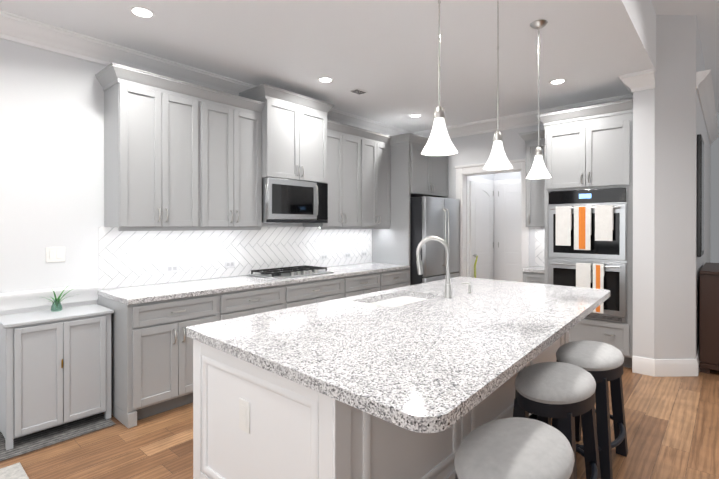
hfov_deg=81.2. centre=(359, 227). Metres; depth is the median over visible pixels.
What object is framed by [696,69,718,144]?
crown molding
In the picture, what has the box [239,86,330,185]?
upper cabinet
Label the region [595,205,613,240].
hanging towel
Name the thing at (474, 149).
wall
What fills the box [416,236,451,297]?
faucet
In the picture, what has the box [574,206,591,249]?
hanging towel
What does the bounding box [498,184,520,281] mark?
hall door
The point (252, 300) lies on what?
base cabinet
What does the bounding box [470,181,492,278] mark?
pantry door
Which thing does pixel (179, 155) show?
upper cabinet
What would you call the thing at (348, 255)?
electrical outlet
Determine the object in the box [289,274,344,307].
base cabinet
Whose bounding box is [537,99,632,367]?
tall cabinet
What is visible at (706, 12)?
ceiling
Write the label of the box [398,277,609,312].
island countertop
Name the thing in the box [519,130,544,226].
upper cabinet
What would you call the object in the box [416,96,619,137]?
crown molding
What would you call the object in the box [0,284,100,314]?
backsplash
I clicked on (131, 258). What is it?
tile backsplash
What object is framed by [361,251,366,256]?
electrical outlet
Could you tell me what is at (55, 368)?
base cabinet
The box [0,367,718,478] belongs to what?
floor
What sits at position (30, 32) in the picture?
crown molding
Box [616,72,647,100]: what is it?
crown molding
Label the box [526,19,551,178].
pendant light
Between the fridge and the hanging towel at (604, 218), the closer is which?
the hanging towel at (604, 218)
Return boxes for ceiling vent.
[350,88,367,94]
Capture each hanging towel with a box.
[556,206,571,245]
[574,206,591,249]
[576,263,591,287]
[593,264,604,313]
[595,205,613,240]
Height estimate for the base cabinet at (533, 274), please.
0.930 m
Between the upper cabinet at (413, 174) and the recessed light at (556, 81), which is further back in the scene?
the upper cabinet at (413, 174)
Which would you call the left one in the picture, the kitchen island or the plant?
the plant
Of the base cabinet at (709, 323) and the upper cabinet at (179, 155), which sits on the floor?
the base cabinet at (709, 323)
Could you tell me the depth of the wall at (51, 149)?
3.20 m
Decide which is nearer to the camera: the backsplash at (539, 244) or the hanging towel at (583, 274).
the hanging towel at (583, 274)
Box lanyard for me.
[474,256,477,277]
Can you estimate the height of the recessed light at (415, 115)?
0.004 m
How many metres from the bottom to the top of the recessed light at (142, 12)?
0.004 m
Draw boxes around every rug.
[0,413,114,461]
[0,462,28,478]
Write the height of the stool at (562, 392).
0.707 m
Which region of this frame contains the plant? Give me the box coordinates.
[28,286,78,311]
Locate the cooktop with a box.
[249,265,333,278]
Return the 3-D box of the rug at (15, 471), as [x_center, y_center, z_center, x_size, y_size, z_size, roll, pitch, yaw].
[-2.134,1.443,1.481,1.360,0.008,1.700,0,0,42]
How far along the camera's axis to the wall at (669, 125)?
4.07 m
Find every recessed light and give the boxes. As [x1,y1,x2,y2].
[128,6,155,18]
[317,77,333,82]
[409,114,421,116]
[549,79,566,84]
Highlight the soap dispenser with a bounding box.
[461,283,471,292]
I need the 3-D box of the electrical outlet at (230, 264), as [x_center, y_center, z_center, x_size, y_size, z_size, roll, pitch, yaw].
[-1.341,0.380,4.343,0.008,0.075,0.118,0,0,42]
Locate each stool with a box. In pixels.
[454,417,574,478]
[513,362,600,478]
[552,340,627,478]
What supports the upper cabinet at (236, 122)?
attached to the wall at (51, 149)
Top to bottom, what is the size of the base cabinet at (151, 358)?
0.890 m
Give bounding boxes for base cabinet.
[0,304,113,449]
[97,290,220,428]
[221,282,288,319]
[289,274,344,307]
[345,270,384,296]
[385,266,409,289]
[522,266,543,283]
[699,262,718,373]
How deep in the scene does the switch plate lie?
3.23 m
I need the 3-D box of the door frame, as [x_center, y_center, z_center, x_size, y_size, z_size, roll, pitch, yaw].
[2.215,0.257,6.355,1.100,2.355,1.130,0,0,42]
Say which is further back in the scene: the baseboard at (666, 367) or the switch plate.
the baseboard at (666, 367)
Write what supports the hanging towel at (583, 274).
hanging from the tall cabinet at (588, 155)
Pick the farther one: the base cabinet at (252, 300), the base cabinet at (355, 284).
the base cabinet at (355, 284)
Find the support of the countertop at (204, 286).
on the base cabinet at (151, 358)
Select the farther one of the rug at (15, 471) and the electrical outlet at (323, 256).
the electrical outlet at (323, 256)
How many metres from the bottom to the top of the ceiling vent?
0.008 m
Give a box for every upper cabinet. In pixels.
[103,66,210,229]
[211,90,262,229]
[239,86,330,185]
[303,122,366,229]
[367,130,390,229]
[391,134,447,197]
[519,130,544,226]
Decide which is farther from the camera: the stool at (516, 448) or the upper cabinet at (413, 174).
the upper cabinet at (413, 174)
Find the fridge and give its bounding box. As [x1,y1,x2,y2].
[410,196,459,284]
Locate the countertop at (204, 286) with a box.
[97,262,404,301]
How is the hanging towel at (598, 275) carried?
hanging from the tall cabinet at (588, 155)
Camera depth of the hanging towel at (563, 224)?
4.54 m
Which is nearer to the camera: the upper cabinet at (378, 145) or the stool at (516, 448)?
the stool at (516, 448)
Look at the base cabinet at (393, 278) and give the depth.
5.42 m
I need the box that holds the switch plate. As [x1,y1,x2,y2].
[46,247,64,262]
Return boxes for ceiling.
[0,0,655,131]
[651,0,718,113]
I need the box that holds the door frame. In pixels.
[455,159,528,281]
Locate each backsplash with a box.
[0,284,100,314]
[99,227,371,288]
[535,227,544,265]
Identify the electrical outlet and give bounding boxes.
[166,264,177,272]
[225,260,234,267]
[321,254,326,259]
[345,252,350,257]
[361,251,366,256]
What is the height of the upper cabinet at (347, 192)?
1.245 m
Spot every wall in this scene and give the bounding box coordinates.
[0,38,370,292]
[442,124,544,266]
[473,174,493,180]
[494,171,520,184]
[633,15,710,358]
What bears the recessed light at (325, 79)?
in the ceiling at (383, 54)
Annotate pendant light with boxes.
[421,0,457,155]
[483,0,512,169]
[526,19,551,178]
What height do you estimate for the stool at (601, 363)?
0.707 m
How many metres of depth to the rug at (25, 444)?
2.89 m
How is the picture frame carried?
attached to the wall at (669, 125)
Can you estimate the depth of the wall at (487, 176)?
6.87 m
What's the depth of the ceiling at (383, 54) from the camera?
3.49 m
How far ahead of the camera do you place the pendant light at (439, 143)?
2.02 m
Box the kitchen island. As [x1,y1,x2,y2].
[193,293,568,478]
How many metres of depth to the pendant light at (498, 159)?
2.57 m
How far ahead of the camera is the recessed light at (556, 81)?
4.33 m
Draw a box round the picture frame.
[697,134,703,256]
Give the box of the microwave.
[262,177,327,222]
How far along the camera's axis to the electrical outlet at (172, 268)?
3.89 m
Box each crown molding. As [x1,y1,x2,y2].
[0,10,415,135]
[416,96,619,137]
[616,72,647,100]
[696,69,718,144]
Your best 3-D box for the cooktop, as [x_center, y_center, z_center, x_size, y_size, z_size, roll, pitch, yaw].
[-0.731,0.480,4.577,0.490,0.055,0.800,0,0,42]
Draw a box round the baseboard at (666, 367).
[632,348,699,376]
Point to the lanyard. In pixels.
(475, 267)
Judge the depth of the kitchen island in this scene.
1.83 m
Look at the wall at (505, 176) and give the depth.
6.91 m
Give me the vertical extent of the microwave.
0.452 m
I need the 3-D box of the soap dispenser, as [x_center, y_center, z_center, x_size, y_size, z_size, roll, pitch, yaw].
[0.847,0.472,3.307,0.079,0.078,0.042,0,0,42]

